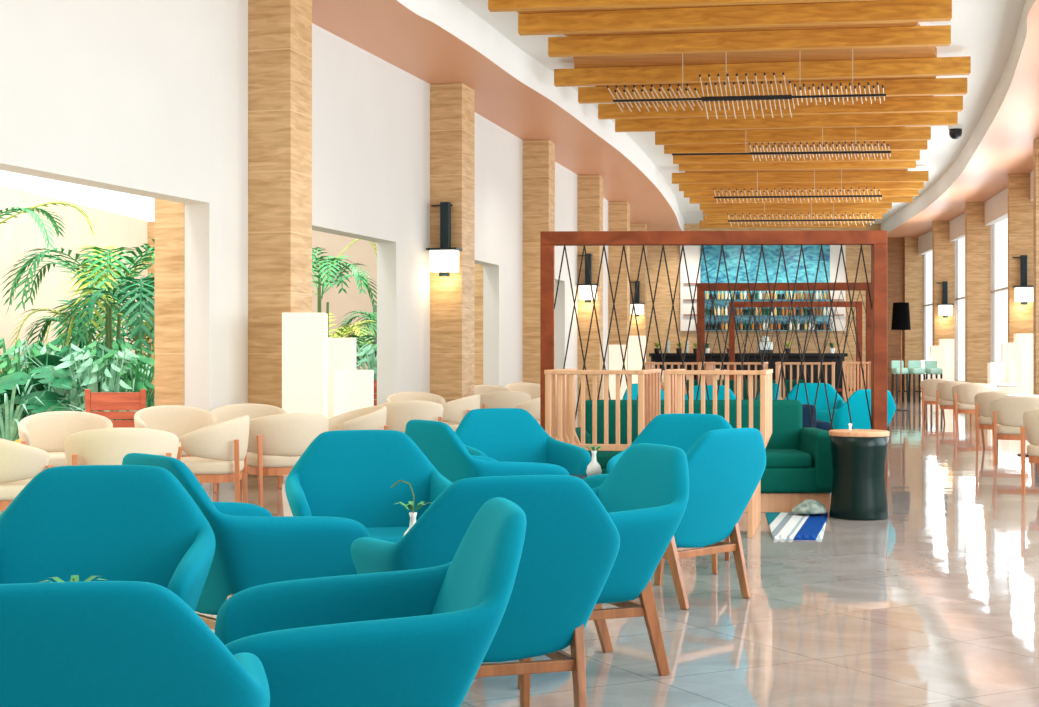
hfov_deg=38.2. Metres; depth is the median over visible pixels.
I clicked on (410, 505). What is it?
bud vase
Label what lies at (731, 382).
sofa
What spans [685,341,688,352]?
glass stack
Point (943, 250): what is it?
column
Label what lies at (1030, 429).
tub chair
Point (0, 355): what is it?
palm
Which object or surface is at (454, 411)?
tub chair
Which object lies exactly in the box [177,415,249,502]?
tub chair
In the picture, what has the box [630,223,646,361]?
column
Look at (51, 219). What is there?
palm
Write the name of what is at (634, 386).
lounge armchair
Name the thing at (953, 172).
ceiling
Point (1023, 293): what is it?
wall sconce
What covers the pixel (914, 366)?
bar stool
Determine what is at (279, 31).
column
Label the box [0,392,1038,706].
floor
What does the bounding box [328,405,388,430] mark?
tub chair
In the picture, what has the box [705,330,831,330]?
shelf
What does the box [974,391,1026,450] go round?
tub chair
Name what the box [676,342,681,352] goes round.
potted plant
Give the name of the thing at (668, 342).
glass stack
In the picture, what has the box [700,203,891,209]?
ceiling beam
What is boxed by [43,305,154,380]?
palm
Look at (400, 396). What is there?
tub chair
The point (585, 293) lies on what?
wall sconce
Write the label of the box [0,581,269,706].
lounge armchair
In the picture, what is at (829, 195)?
chandelier
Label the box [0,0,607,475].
wall
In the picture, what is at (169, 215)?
column
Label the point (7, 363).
plant
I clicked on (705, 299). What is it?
shelf
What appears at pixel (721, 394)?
lounge armchair
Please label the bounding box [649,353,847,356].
countertop
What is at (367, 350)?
plant
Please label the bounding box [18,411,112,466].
tub chair
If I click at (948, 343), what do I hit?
floor lamp
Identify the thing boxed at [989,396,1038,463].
tub chair
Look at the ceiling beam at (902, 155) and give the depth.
30.07 m
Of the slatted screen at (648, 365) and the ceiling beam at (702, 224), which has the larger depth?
the ceiling beam at (702, 224)
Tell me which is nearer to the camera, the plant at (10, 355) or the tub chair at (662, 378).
the plant at (10, 355)
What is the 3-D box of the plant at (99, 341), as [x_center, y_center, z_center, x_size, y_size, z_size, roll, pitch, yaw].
[-6.229,0.429,20.971,0.953,1.450,0.969,0,0,4]
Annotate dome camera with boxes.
[948,124,962,138]
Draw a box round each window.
[918,230,955,380]
[923,255,923,359]
[949,213,991,381]
[985,188,1007,362]
[1030,171,1032,200]
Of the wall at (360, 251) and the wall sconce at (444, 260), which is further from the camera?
the wall at (360, 251)
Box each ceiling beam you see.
[488,0,877,11]
[518,0,951,35]
[548,25,950,56]
[554,56,970,86]
[578,78,966,103]
[598,96,962,118]
[615,112,957,131]
[655,126,930,144]
[664,140,927,153]
[672,171,928,183]
[673,150,919,163]
[679,161,915,170]
[679,182,923,190]
[684,189,918,197]
[690,196,912,203]
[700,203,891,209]
[700,221,865,227]
[703,209,887,214]
[704,215,873,222]
[707,214,882,218]
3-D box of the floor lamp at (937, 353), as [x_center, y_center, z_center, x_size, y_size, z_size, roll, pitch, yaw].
[11.669,0.515,41.907,0.380,1.470,0.380,0,0,9]
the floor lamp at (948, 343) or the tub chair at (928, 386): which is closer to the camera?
the tub chair at (928, 386)
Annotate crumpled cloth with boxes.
[791,499,827,513]
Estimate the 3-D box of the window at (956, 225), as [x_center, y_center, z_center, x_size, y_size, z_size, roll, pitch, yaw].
[11.958,-1.472,39.796,0.240,4.555,5.324,0,0,7]
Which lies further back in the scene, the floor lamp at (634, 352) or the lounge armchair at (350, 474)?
the floor lamp at (634, 352)
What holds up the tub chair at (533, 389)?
on the floor
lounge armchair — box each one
[0,465,215,610]
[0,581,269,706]
[122,453,368,629]
[214,497,526,706]
[285,430,451,541]
[351,475,619,706]
[405,420,568,482]
[455,408,590,474]
[517,443,688,688]
[582,428,765,609]
[607,413,731,573]
[622,383,663,399]
[685,385,735,399]
[753,383,779,399]
[784,383,844,409]
[816,389,895,429]
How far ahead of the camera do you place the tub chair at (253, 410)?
14.34 m
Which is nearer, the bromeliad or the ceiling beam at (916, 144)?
the bromeliad
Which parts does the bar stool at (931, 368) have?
backrest, seat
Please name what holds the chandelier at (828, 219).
hanging from the ceiling panel
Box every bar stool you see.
[891,360,908,401]
[908,360,925,402]
[925,361,942,378]
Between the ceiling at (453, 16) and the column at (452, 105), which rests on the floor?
the column at (452, 105)
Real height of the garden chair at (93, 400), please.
0.922 m
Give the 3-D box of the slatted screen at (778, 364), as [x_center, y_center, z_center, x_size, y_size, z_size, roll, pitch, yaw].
[3.829,0.682,20.065,0.770,1.135,1.020,0,0,12]
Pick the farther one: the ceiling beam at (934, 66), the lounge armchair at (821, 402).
the ceiling beam at (934, 66)
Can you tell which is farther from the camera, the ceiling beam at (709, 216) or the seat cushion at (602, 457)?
the ceiling beam at (709, 216)
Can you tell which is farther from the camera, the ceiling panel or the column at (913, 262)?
the column at (913, 262)
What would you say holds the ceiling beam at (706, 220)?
attached to the ceiling panel
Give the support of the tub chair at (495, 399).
on the floor
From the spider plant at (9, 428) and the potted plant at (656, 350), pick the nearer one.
the spider plant at (9, 428)
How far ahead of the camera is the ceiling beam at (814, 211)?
41.25 m
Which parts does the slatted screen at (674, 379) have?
post, post, rail, post, post, rail, post, post, post, post, post, post, rail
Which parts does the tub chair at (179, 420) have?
backrest, leg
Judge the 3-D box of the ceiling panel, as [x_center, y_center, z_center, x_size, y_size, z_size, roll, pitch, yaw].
[5.313,-4.139,30.702,5.404,0.117,31.708,0,0,12]
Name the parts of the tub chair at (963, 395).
leg, seat, backrest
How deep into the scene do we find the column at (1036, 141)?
26.12 m
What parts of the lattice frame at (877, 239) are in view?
post, cord, cord, cord, cord, cord, cord, cord, cord, cord, cord, cord, cord, cord, cord, cord, cord, cord, cord, cord, cord, cord, cord, cord, cord, cord, cord, cord, cord, cord, cord, cord, cord, post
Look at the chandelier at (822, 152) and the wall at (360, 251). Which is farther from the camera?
the wall at (360, 251)
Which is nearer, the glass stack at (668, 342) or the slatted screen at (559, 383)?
the slatted screen at (559, 383)
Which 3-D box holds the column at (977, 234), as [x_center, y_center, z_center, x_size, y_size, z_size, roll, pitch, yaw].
[11.417,-1.250,37.359,0.570,5.000,0.380,0,0,9]
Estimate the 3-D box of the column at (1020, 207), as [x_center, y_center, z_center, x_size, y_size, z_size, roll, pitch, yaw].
[10.539,-1.250,31.414,0.570,5.000,0.380,0,0,13]
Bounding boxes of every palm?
[0,201,95,249]
[0,239,154,352]
[0,355,43,433]
[8,293,154,359]
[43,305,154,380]
[56,276,154,393]
[312,239,376,337]
[313,312,376,357]
[329,334,376,369]
[337,311,376,342]
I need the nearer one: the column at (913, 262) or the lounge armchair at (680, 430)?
the lounge armchair at (680, 430)
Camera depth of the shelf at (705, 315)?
48.11 m
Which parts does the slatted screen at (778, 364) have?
post, rail, post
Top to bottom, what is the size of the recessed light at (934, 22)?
0.012 m
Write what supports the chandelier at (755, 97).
hanging from the ceiling panel
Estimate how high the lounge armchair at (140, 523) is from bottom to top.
0.885 m
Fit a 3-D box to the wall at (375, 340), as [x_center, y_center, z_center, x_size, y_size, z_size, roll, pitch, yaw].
[-1.719,0.148,29.650,2.324,2.204,0.300,0,0,0]
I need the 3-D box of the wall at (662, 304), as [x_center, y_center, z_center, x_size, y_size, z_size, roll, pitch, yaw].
[7.900,-1.475,48.750,10.000,5.450,0.300,0,0,0]
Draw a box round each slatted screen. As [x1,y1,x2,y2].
[544,369,660,450]
[642,362,705,394]
[663,369,772,537]
[705,362,767,399]
[775,362,834,399]
[842,361,870,401]
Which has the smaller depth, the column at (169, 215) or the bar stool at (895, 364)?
the column at (169, 215)
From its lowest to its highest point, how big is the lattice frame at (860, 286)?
2.300 m
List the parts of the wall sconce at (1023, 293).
lamp shade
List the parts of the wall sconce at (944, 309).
lamp shade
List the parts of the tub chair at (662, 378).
backrest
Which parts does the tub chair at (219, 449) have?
leg, seat, backrest, leg, leg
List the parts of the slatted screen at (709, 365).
post, post, rail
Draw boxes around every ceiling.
[397,0,683,230]
[458,0,1024,223]
[881,0,1034,232]
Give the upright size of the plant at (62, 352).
1.324 m
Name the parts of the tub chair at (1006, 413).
leg, seat, backrest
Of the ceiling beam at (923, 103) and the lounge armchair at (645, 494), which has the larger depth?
the ceiling beam at (923, 103)
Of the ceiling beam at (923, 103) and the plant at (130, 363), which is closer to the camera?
the plant at (130, 363)
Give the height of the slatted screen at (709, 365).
1.135 m
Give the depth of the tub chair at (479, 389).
22.86 m
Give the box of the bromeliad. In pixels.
[1,353,123,410]
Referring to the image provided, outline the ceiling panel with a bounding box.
[517,0,936,172]
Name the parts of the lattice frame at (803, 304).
post, cord, post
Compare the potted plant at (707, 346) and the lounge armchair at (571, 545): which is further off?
the potted plant at (707, 346)
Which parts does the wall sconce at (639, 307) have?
lamp shade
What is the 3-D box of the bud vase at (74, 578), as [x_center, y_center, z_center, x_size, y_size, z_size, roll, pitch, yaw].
[-1.096,0.652,3.700,0.163,0.196,0.167,0,0,0]
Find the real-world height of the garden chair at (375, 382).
0.922 m
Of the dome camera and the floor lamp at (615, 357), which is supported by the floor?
the floor lamp at (615, 357)
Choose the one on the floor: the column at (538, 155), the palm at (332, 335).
the column at (538, 155)
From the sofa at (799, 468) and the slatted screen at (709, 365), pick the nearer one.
the sofa at (799, 468)
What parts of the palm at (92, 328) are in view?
stem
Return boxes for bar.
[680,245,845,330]
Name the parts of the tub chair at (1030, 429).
leg, backrest, seat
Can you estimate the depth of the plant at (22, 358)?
17.75 m
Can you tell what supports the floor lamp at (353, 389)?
on the floor
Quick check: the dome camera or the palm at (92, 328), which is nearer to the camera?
the palm at (92, 328)
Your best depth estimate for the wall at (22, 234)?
22.98 m
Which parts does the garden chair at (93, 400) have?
leg, leg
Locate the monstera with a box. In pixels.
[0,354,86,417]
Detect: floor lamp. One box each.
[282,313,327,479]
[328,338,355,418]
[334,370,373,415]
[609,345,626,399]
[628,336,645,383]
[891,302,910,410]
[920,360,935,397]
[929,346,944,378]
[939,339,953,379]
[987,363,1009,390]
[1014,333,1032,394]
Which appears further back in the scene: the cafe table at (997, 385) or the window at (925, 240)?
the window at (925, 240)
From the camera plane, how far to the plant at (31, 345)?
18.57 m
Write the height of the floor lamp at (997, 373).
1.060 m
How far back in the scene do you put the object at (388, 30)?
21.15 m
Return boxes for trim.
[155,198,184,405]
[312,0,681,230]
[475,264,482,384]
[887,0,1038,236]
[887,237,903,391]
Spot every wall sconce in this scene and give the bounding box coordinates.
[426,202,461,276]
[578,253,598,302]
[630,281,644,316]
[937,281,953,317]
[1012,255,1032,304]
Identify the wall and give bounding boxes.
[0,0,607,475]
[0,185,148,371]
[312,230,376,369]
[373,305,376,368]
[647,224,880,391]
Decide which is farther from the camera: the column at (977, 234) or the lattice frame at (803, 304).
the column at (977, 234)
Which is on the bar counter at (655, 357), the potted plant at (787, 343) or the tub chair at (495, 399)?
the potted plant at (787, 343)
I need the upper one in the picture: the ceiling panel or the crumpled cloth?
the ceiling panel
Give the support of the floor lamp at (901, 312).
on the floor
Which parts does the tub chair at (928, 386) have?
leg, seat, backrest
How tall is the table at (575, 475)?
0.500 m
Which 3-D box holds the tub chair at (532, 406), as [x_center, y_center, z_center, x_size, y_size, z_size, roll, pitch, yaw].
[0.175,0.866,18.296,0.616,0.774,0.740,0,0,10]
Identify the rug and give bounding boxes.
[766,512,827,539]
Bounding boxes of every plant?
[0,338,60,418]
[0,373,83,440]
[5,350,26,368]
[6,342,77,370]
[11,339,92,388]
[17,350,71,361]
[45,334,105,353]
[46,338,127,391]
[50,348,146,419]
[76,340,154,391]
[89,349,154,419]
[125,363,154,402]
[356,343,376,405]
[370,344,376,368]
[654,343,659,352]
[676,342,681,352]
[693,342,696,352]
[705,343,709,352]
[785,342,790,352]
[829,343,834,352]
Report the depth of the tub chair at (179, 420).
13.84 m
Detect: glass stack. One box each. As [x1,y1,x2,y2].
[666,341,669,352]
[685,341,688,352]
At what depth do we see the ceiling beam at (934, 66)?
21.03 m
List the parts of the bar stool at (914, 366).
leg, leg, backrest, seat, leg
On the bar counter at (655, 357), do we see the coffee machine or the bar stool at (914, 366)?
the coffee machine
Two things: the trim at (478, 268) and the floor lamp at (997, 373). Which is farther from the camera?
the floor lamp at (997, 373)
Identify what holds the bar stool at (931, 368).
on the floor
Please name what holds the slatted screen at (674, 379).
on the floor
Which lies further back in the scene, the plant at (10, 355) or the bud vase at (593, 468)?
the plant at (10, 355)
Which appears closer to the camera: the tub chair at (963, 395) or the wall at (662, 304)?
the tub chair at (963, 395)
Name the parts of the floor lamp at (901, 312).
lamp shade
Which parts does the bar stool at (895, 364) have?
leg, leg, backrest, seat, leg, leg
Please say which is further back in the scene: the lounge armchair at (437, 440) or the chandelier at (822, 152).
the chandelier at (822, 152)
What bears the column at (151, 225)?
on the ground
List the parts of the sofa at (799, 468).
armrest, backrest, armrest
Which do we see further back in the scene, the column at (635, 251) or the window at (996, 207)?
the column at (635, 251)
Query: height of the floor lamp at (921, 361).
1.060 m
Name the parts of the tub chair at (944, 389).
leg, seat, backrest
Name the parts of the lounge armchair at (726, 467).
leg, leg, rail, rail, leg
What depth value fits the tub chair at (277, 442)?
12.00 m
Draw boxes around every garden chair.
[85,389,145,427]
[374,381,376,405]
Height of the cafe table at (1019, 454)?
0.735 m
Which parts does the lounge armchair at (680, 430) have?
leg, leg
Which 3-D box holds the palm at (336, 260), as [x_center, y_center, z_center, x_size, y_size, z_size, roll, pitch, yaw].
[-3.184,-0.348,23.550,2.083,2.998,2.242,0,0,-11]
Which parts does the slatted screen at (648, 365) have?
rail, post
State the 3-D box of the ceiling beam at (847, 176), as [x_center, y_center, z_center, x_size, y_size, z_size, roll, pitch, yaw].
[6.293,-3.965,33.754,5.701,0.230,0.160,0,0,4]
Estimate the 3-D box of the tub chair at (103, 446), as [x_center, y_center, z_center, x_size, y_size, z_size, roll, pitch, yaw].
[-2.644,0.866,9.978,0.740,0.774,0.616,0,0,-15]
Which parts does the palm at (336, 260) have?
stem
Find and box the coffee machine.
[757,336,772,352]
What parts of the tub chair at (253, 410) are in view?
backrest, leg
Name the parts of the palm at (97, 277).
stem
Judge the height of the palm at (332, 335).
1.496 m
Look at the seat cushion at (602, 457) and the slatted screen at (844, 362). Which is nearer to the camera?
the seat cushion at (602, 457)
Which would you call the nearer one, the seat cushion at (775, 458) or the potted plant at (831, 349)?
the seat cushion at (775, 458)
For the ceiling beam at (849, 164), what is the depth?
31.26 m
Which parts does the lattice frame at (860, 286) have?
post, cord, cord, cord, cord, cord, cord, cord, cord, cord, cord, cord, cord, cord, cord, cord, cord, post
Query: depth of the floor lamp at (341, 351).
16.11 m
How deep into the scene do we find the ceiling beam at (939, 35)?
18.99 m
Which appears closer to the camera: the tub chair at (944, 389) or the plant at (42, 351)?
the plant at (42, 351)
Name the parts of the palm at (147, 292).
stem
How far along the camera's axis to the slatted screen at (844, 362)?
20.89 m
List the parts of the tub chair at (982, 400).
leg, leg, seat, backrest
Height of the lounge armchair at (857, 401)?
0.885 m
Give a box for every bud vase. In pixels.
[41,575,104,581]
[391,480,428,536]
[584,445,602,475]
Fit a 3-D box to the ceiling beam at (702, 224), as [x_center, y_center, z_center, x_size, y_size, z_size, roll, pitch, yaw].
[8.065,-3.965,46.005,5.054,0.230,0.160,0,0,2]
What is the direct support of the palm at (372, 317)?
on the ground
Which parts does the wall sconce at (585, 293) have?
lamp shade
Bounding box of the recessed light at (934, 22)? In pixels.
[930,20,951,23]
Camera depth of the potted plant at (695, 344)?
43.85 m
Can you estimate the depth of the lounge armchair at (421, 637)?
3.38 m
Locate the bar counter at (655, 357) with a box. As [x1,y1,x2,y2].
[649,353,847,395]
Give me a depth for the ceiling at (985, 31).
21.50 m
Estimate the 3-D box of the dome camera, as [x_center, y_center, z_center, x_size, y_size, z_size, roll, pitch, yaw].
[8.015,-4.069,27.571,0.260,0.259,0.260,0,0,0]
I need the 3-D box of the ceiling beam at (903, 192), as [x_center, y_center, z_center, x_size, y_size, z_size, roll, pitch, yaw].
[6.893,-3.965,36.794,5.694,0.230,0.160,0,0,4]
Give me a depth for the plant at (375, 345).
22.36 m
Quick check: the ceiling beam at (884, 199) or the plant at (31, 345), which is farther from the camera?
the ceiling beam at (884, 199)
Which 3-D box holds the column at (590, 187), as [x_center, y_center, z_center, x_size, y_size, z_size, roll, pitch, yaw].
[1.499,-1.250,31.740,0.470,5.000,0.570,0,0,10]
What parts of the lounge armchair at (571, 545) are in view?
leg, rail, rail, leg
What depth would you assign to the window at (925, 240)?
47.15 m
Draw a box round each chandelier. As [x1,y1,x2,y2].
[606,49,885,118]
[672,127,890,160]
[713,169,881,203]
[727,203,874,226]
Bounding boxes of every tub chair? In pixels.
[0,438,52,510]
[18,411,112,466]
[64,427,178,465]
[134,405,216,491]
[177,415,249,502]
[210,403,286,487]
[240,413,328,506]
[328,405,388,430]
[377,400,442,432]
[386,391,445,403]
[441,394,480,430]
[475,385,510,394]
[480,391,530,408]
[505,382,539,398]
[515,397,539,423]
[661,369,688,390]
[920,379,957,418]
[936,381,978,425]
[952,383,998,430]
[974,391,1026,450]
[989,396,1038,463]
[1020,408,1038,493]
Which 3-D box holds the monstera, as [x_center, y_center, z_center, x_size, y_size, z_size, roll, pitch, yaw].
[-5.086,0.580,15.770,1.167,1.150,1.327,0,0,-13]
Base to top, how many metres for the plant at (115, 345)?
1.310 m
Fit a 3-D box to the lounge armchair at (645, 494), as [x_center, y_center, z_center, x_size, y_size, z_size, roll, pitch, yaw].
[0.240,0.812,5.958,0.758,0.885,0.784,0,0,-23]
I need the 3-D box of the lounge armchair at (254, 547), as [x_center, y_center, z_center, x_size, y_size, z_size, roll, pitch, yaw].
[-1.085,0.812,5.737,0.758,0.885,0.784,0,0,-40]
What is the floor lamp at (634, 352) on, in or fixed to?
on the floor
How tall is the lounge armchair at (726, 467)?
0.885 m
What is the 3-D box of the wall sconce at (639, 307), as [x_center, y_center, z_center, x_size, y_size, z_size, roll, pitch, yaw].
[3.380,-1.575,43.119,0.440,1.030,0.270,0,0,9]
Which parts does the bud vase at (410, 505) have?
stem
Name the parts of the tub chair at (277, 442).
leg, leg, seat, backrest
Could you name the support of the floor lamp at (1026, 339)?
on the floor
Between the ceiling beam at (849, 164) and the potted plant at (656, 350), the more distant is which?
the potted plant at (656, 350)
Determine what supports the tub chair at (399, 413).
on the floor
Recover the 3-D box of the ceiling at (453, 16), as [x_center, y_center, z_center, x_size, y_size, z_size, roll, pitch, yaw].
[0.103,-3.977,21.369,1.326,0.446,55.446,0,0,11]
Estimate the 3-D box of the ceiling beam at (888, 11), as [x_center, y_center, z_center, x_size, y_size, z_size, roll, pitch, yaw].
[2.485,-3.965,17.695,5.046,0.230,0.160,0,0,9]
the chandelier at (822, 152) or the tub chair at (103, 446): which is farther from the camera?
the chandelier at (822, 152)
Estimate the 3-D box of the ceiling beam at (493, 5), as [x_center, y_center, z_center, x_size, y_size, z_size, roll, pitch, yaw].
[2.157,-3.965,16.515,5.040,0.230,0.160,0,0,7]
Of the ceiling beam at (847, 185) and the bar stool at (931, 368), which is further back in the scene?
the bar stool at (931, 368)
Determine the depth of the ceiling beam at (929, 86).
22.50 m
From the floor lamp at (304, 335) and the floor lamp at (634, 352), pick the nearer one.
the floor lamp at (304, 335)
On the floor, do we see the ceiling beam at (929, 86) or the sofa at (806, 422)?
the sofa at (806, 422)
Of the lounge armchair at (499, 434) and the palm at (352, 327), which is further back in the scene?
the palm at (352, 327)
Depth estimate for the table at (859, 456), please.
11.26 m
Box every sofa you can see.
[575,400,832,511]
[687,380,803,399]
[802,404,831,430]
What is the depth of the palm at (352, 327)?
26.29 m
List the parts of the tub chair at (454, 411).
seat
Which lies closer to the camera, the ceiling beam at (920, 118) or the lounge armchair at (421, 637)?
the lounge armchair at (421, 637)
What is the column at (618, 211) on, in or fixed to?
on the floor
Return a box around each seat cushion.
[591,451,621,467]
[765,449,811,467]
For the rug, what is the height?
0.017 m
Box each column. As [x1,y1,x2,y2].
[148,222,154,406]
[248,0,311,475]
[430,82,474,401]
[523,139,554,383]
[578,175,602,412]
[608,201,629,369]
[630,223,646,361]
[904,237,922,391]
[932,221,954,379]
[965,202,990,383]
[1008,173,1032,342]
[1033,138,1038,394]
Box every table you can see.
[569,474,587,478]
[829,429,889,520]
[991,384,1019,386]
[1006,395,1038,455]
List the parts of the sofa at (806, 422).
backrest, armrest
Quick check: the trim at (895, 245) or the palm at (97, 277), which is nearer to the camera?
the palm at (97, 277)
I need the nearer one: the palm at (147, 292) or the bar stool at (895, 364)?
the palm at (147, 292)
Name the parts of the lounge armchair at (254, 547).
rail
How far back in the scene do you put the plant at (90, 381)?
15.59 m
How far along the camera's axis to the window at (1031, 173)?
30.88 m
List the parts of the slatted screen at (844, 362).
post, rail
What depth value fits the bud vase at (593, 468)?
9.07 m
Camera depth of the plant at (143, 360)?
15.87 m
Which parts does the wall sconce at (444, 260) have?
plate, lamp shade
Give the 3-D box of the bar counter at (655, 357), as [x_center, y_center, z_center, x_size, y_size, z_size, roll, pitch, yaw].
[6.688,0.620,44.000,5.720,1.260,0.750,0,0,0]
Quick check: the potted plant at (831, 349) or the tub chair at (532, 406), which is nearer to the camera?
the tub chair at (532, 406)
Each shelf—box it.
[705,299,831,300]
[705,315,831,316]
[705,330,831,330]
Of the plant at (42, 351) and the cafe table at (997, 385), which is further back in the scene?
the cafe table at (997, 385)
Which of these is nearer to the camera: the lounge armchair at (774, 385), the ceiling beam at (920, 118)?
the lounge armchair at (774, 385)
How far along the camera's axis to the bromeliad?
15.61 m
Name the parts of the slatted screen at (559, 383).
post, post, rail, post, post, post, post, rail, rail, post, post, rail, post, post, post, post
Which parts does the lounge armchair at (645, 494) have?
leg, leg, rail, rail, leg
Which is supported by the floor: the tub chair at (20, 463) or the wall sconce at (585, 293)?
the tub chair at (20, 463)
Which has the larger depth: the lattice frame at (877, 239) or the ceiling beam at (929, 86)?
the ceiling beam at (929, 86)
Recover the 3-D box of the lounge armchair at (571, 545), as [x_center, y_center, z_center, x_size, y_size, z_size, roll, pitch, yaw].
[-0.110,0.812,4.887,0.784,0.885,0.758,0,0,-18]
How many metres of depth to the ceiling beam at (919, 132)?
27.24 m
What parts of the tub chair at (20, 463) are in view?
seat, backrest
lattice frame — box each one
[540,230,886,490]
[697,282,870,389]
[729,301,861,390]
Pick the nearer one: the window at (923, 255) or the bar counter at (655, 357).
the bar counter at (655, 357)
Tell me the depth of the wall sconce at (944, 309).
42.29 m
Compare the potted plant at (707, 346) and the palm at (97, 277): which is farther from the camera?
the potted plant at (707, 346)

